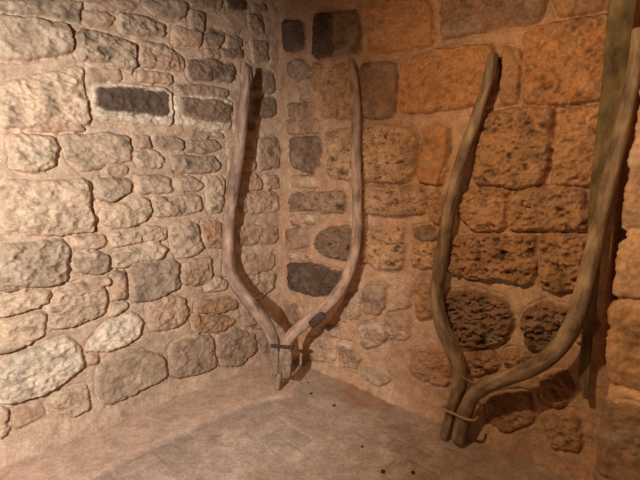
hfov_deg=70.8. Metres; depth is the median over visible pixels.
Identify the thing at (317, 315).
yoke
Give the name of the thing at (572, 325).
yoke
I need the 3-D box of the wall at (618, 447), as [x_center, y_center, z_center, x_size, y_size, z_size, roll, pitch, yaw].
[1.873,-0.297,1.299,0.651,3.110,1.584,-8,12,-43]
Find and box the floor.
[0,355,573,479]
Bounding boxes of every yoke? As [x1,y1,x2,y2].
[222,58,361,389]
[430,27,639,444]
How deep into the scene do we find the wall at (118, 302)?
2.46 m
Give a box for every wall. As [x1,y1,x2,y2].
[0,0,282,466]
[278,0,639,479]
[592,90,639,479]
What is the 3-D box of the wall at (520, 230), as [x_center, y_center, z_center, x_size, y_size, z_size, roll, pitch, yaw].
[0.590,-0.480,2.481,1.846,3.110,1.585,0,9,0]
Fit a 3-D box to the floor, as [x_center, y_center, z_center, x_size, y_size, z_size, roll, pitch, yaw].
[-0.206,1.350,0.418,4.430,0.030,4.430,8,12,43]
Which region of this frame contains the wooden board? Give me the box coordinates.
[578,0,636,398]

